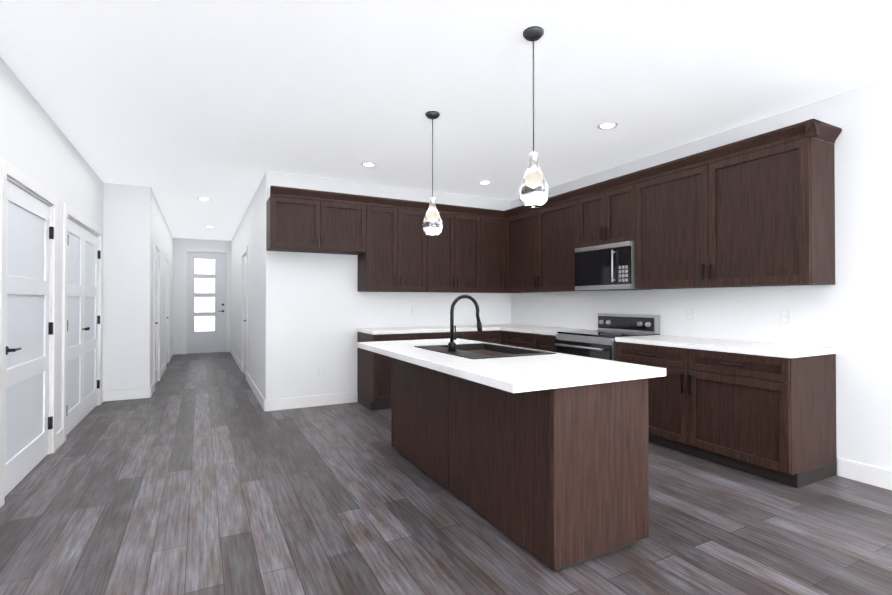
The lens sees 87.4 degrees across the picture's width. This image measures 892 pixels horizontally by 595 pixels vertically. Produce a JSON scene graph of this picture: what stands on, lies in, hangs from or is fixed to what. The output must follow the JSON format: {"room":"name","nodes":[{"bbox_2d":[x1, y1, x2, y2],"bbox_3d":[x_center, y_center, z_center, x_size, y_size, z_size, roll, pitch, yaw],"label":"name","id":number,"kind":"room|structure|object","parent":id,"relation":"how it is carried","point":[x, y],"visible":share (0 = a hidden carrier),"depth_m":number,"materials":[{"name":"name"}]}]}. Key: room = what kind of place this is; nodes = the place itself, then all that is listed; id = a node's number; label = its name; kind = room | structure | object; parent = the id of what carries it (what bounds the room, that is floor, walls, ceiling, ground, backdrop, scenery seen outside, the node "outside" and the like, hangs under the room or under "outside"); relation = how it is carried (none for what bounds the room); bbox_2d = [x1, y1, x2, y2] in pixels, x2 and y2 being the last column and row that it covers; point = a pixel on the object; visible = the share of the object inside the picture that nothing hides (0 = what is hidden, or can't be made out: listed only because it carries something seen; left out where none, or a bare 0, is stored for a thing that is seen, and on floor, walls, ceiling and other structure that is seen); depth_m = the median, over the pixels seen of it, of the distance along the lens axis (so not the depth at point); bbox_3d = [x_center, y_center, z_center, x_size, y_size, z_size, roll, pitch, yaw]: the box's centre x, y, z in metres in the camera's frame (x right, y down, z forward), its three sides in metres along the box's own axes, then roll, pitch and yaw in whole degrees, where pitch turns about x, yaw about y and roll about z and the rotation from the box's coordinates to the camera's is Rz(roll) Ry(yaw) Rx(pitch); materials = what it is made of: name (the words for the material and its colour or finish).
{"room":"kitchen","nodes":[
{"label":"kitchen","id":0,"kind":"room"},
{"bbox_2d":[0,56,103,432],"bbox_3d":[-3.498,-0.087,4.199,0.120,2.740,3.620,0,-1,-28],"label":"wall","id":1,"kind":"structure","parent":0,"point":[36,144],"depth_m":3.81,"materials":[{"name":"paint"}]},
{"bbox_2d":[5,181,53,495],"bbox_3d":[-2.993,0.263,3.354,0.093,2.012,1.046,0,-1,-28],"label":"door leaf","id":2,"kind":"structure","parent":1,"relation":"in","point":[29,331],"depth_m":3.34,"materials":[{"name":"white wood"}]},
{"bbox_2d":[66,219,100,434],"bbox_3d":[-3.808,0.275,4.903,0.090,2.012,1.566,0,-1,-28],"label":"closet door leaf","id":3,"kind":"structure","parent":1,"relation":"in","point":[83,317],"depth_m":4.84,"materials":[{"name":"white wood"}]},
{"bbox_2d":[56,347,891,489],"bbox_3d":[-0.803,1.223,4.712,5.140,0.130,16.200,0,-1,-28],"label":"baseboard","id":4,"kind":"structure","parent":1,"relation":"attached to","point":[867,474],"depth_m":5.45,"materials":[{"name":"white wood"}]},
{"bbox_2d":[102,182,150,397],"bbox_3d":[-4.147,-0.072,5.971,0.620,2.740,0.120,0,-1,-28],"label":"wall","id":5,"kind":"structure","parent":0,"point":[126,357],"depth_m":5.94,"materials":[{"name":"paint"}]},
{"bbox_2d":[150,189,172,385],"bbox_3d":[-5.204,-0.052,8.521,0.120,2.740,5.380,0,-1,-28],"label":"wall","id":6,"kind":"structure","parent":0,"point":[161,234],"depth_m":7.88,"materials":[{"name":"paint"}]},
{"bbox_2d":[155,250,157,383],"bbox_3d":[-4.301,0.291,6.920,0.093,2.012,0.816,0,-1,-28],"label":"door leaf","id":7,"kind":"structure","parent":6,"relation":"in","point":[156,316],"depth_m":7.17,"materials":[{"name":"white wood"}]},
{"bbox_2d":[166,263,168,363],"bbox_3d":[-5.440,0.309,9.089,0.093,2.012,0.816,0,-1,-28],"label":"door leaf","id":8,"kind":"structure","parent":6,"relation":"in","point":[167,317],"depth_m":9.37,"materials":[{"name":"white wood"}]},
{"bbox_2d":[172,238,230,348],"bbox_3d":[-5.881,-0.029,11.272,1.480,2.740,0.120,0,-1,-28],"label":"wall","id":9,"kind":"structure","parent":0,"point":[179,244],"depth_m":10.99,"materials":[{"name":"paint"}]},
{"bbox_2d":[187,252,226,353],"bbox_3d":[-5.768,0.127,11.266,0.841,2.412,0.093,0,-1,-28],"label":"door leaf","id":10,"kind":"structure","parent":9,"relation":"in","point":[206,302],"depth_m":11.27,"materials":[{"name":"white"}]},
{"bbox_2d":[231,174,264,396],"bbox_3d":[-3.651,-0.052,8.490,0.120,2.740,6.880,0,-1,-28],"label":"wall","id":11,"kind":"structure","parent":0,"point":[250,232],"depth_m":6.66,"materials":[{"name":"paint"}]},
{"bbox_2d":[243,256,245,374],"bbox_3d":[-3.359,0.299,7.810,0.093,2.012,0.816,0,-1,-28],"label":"door leaf","id":12,"kind":"structure","parent":11,"relation":"in","point":[244,320],"depth_m":8.02,"materials":[{"name":"white wood"}]},
{"bbox_2d":[264,171,510,399],"bbox_3d":[-0.572,-0.071,6.154,3.400,2.740,0.120,0,-1,-28],"label":"wall","id":13,"kind":"structure","parent":0,"point":[320,309],"depth_m":5.65,"materials":[{"name":"paint"}]},
{"bbox_2d":[266,185,361,254],"bbox_3d":[-1.492,-0.861,5.408,1.068,0.660,0.352,0,-1,-28],"label":"upper cabinet","id":14,"kind":"object","parent":13,"relation":"attached to","point":[297,219],"depth_m":5.23,"materials":[{"name":"brown wood"}]},
{"bbox_2d":[358,195,433,291],"bbox_3d":[-0.669,-0.631,5.838,0.911,1.114,0.352,0,-1,-28],"label":"upper cabinet","id":15,"kind":"object","parent":13,"relation":"attached to","point":[397,255],"depth_m":5.67,"materials":[{"name":"brown wood"}]},
{"bbox_2d":[430,203,477,292],"bbox_3d":[0.032,-0.628,6.206,0.911,1.114,0.352,0,-1,-28],"label":"upper cabinet","id":16,"kind":"object","parent":13,"relation":"attached to","point":[456,247],"depth_m":6.06,"materials":[{"name":"brown wood"}]},
{"bbox_2d":[478,208,501,292],"bbox_3d":[0.553,-0.626,6.447,0.476,1.114,0.410,0,-1,-28],"label":"upper cabinet","id":17,"kind":"object","parent":13,"relation":"attached to","point":[489,220],"depth_m":6.32,"materials":[{"name":"brown wood"}]},
{"bbox_2d":[0,352,891,594],"bbox_3d":[-0.803,1.338,4.711,5.380,0.100,16.440,0,-1,-28],"label":"floor","id":18,"kind":"structure","parent":0,"point":[200,474],"depth_m":2.65,"materials":[{"name":"grey wood"}]},
{"bbox_2d":[357,332,428,410],"bbox_3d":[-0.655,0.858,5.682,0.681,0.876,0.622,0,-1,-28],"label":"base cabinet","id":19,"kind":"object","parent":18,"relation":"on","point":[374,380],"depth_m":5.37,"materials":[{"name":"brown wood"}]},
{"bbox_2d":[357,324,496,335],"bbox_3d":[-0.178,0.402,5.928,1.775,0.040,0.635,0,-1,-28],"label":"countertop","id":20,"kind":"structure","parent":19,"relation":"on","point":[493,327],"depth_m":5.73,"materials":[{"name":"white stone"}]},
{"bbox_2d":[429,332,496,343],"bbox_3d":[0.057,0.861,6.056,1.171,0.876,0.622,0,-1,-28],"label":"base cabinet","id":21,"kind":"object","parent":18,"relation":"on","point":[489,337],"depth_m":5.85,"materials":[{"name":"brown wood"}]},
{"bbox_2d":[497,324,586,335],"bbox_3d":[1.089,0.402,5.956,0.635,0.040,1.765,0,-1,-28],"label":"countertop","id":22,"kind":"structure","parent":21,"relation":"on","point":[541,330],"depth_m":5.71,"materials":[{"name":"white stone"}]},
{"bbox_2d":[505,332,528,347],"bbox_3d":[1.153,0.859,5.845,0.622,0.876,0.616,0,-1,-28],"label":"base cabinet","id":23,"kind":"object","parent":18,"relation":"on","point":[517,339],"depth_m":5.71,"materials":[{"name":"brown wood"}]},
{"bbox_2d":[389,343,648,571],"bbox_3d":[0.306,0.838,3.140,0.660,0.875,2.020,0,-1,-28],"label":"kitchen island","id":24,"kind":"object","parent":18,"relation":"on","point":[542,456],"depth_m":2.30,"materials":[{"name":"brown wood"}]},
{"bbox_2d":[389,339,665,386],"bbox_3d":[0.305,0.390,3.131,0.666,0.061,2.160,0,-1,-28],"label":"island countertop","id":25,"kind":"structure","parent":24,"relation":"on","point":[562,370],"depth_m":2.32,"materials":[{"name":"white stone"}]},
{"bbox_2d":[445,295,481,350],"bbox_3d":[0.140,0.167,3.115,0.260,0.372,0.093,0,-1,-28],"label":"faucet","id":26,"kind":"object","parent":25,"relation":"on","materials":[{"name":"black metal"}]},
{"bbox_2d":[413,343,556,398],"bbox_3d":[0.234,0.473,3.184,0.614,0.239,0.824,0,-1,-28],"label":"sink","id":27,"kind":"object","parent":25,"relation":"in","point":[451,371],"depth_m":2.95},
{"bbox_2d":[529,332,556,351],"bbox_3d":[1.387,0.856,5.400,0.622,0.876,0.510,0,-1,-28],"label":"base cabinet","id":28,"kind":"object","parent":18,"relation":"on","point":[545,343],"depth_m":5.31,"materials":[{"name":"brown wood"}]},
{"bbox_2d":[555,313,659,360],"bbox_3d":[1.629,0.731,4.807,0.746,1.115,0.754,0,-1,-28],"label":"range","id":29,"kind":"object","parent":18,"relation":"on","point":[600,342],"visible":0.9,"depth_m":4.72,"materials":[{"name":"metal"}]},
{"bbox_2d":[616,343,678,450],"bbox_3d":[2.044,0.846,4.149,0.622,0.876,0.782,0,-1,-28],"label":"base cabinet","id":30,"kind":"object","parent":18,"relation":"on","point":[663,392],"depth_m":3.95,"materials":[{"name":"brown wood"}]},
{"bbox_2d":[679,347,836,488],"bbox_3d":[2.353,0.841,3.561,0.622,0.876,0.783,0,-1,-28],"label":"base cabinet","id":31,"kind":"object","parent":18,"relation":"on","point":[764,410],"depth_m":3.29,"materials":[{"name":"brown wood"}]},
{"bbox_2d":[615,335,837,358],"bbox_3d":[2.195,0.385,3.850,0.635,0.040,1.459,0,-1,-28],"label":"countertop","id":32,"kind":"structure","parent":31,"relation":"on","point":[777,351],"depth_m":3.53,"materials":[{"name":"white stone"}]},
{"bbox_2d":[0,0,891,240],"bbox_3d":[-0.803,-1.502,4.734,5.380,0.100,16.440,0,-1,-28],"label":"ceiling","id":33,"kind":"structure","parent":0,"point":[179,107],"depth_m":3.17,"materials":[{"name":"paint"}]},
{"bbox_2d":[361,162,375,166],"bbox_3d":[-0.841,-1.447,5.086,0.164,0.005,0.164,0,-1,-28],"label":"recessed light","id":34,"kind":"object","parent":33,"relation":"in","point":[367,164],"visible":1,"depth_m":5.08,"materials":[{"name":"white plastic"}]},
{"bbox_2d":[422,111,442,235],"bbox_3d":[-0.107,-0.978,3.706,0.166,0.965,0.166,0,-1,-28],"label":"pendant light","id":35,"kind":"object","parent":33,"relation":"hanging from","point":[432,224],"visible":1,"depth_m":3.66,"materials":[{"name":"grey"}]},
{"bbox_2d":[479,181,491,184],"bbox_3d":[0.494,-1.441,5.855,0.164,0.005,0.164,0,-1,-28],"label":"recessed light","id":36,"kind":"object","parent":33,"relation":"in","point":[485,182],"visible":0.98,"depth_m":5.85,"materials":[{"name":"white plastic"}]},
{"bbox_2d":[518,26,548,207],"bbox_3d":[0.484,-0.987,2.581,0.166,0.965,0.166,0,-1,-28],"label":"pendant light","id":37,"kind":"object","parent":33,"relation":"hanging from","point":[533,191],"visible":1,"depth_m":2.54,"materials":[{"name":"grey"}]},
{"bbox_2d":[597,122,617,128],"bbox_3d":[1.369,-1.456,3.954,0.164,0.005,0.164,0,-1,-28],"label":"recessed light","id":38,"kind":"object","parent":33,"relation":"in","point":[607,125],"visible":1,"depth_m":3.95,"materials":[{"name":"white plastic"}]},
{"bbox_2d":[511,77,891,474],"bbox_3d":[3.125,-0.097,2.900,0.120,2.740,9.320,0,-1,-28],"label":"wall","id":39,"kind":"structure","parent":0,"point":[848,314],"depth_m":3.34,"materials":[{"name":"paint"}]},
{"bbox_2d":[502,205,549,292],"bbox_3d":[1.116,-0.628,6.156,0.410,1.114,0.788,0,-1,-28],"label":"upper cabinet","id":40,"kind":"object","parent":39,"relation":"attached to","point":[521,225],"depth_m":6.09,"materials":[{"name":"brown wood"}]},
{"bbox_2d":[542,189,580,291],"bbox_3d":[1.461,-0.633,5.560,0.352,1.114,0.829,0,-1,-28],"label":"upper cabinet","id":41,"kind":"object","parent":39,"relation":"attached to","point":[560,212],"depth_m":5.45,"materials":[{"name":"brown wood"}]},
{"bbox_2d":[578,175,629,247],"bbox_3d":[1.803,-0.868,4.911,0.352,0.654,0.761,0,-1,-28],"label":"upper cabinet","id":42,"kind":"object","parent":39,"relation":"attached to","point":[604,207],"depth_m":4.84,"materials":[{"name":"brown wood"}]},
{"bbox_2d":[575,241,651,290],"bbox_3d":[1.754,-0.308,4.881,0.463,0.461,0.754,0,-1,-28],"label":"microwave","id":43,"kind":"object","parent":42,"relation":"attached to","point":[609,267],"visible":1,"depth_m":4.72,"materials":[{"name":"metal"}]},
{"bbox_2d":[626,153,717,288],"bbox_3d":[2.149,-0.644,4.252,0.352,1.114,0.845,0,-1,-28],"label":"upper cabinet","id":44,"kind":"object","parent":39,"relation":"attached to","point":[663,197],"depth_m":4.21,"materials":[{"name":"brown wood"}]},
{"bbox_2d":[686,308,693,319],"bbox_3d":[2.281,0.155,4.363,0.008,0.115,0.070,0,-1,-28],"label":"electrical outlet","id":45,"kind":"object","parent":39,"relation":"attached to","point":[689,313],"visible":1,"depth_m":4.36,"materials":[{"name":"white plastic"}]},
{"bbox_2d":[698,119,837,287],"bbox_3d":[2.472,-0.649,3.636,0.352,1.114,0.785,0,-1,-28],"label":"upper cabinet","id":46,"kind":"object","parent":39,"relation":"attached to","point":[757,211],"depth_m":3.44,"materials":[{"name":"brown wood"}]},
{"bbox_2d":[780,309,789,323],"bbox_3d":[2.653,0.149,3.655,0.008,0.115,0.070,0,-1,-28],"label":"electrical outlet","id":47,"kind":"object","parent":39,"relation":"attached to","point":[784,316],"visible":1,"depth_m":3.65,"materials":[{"name":"white plastic"}]}
]}

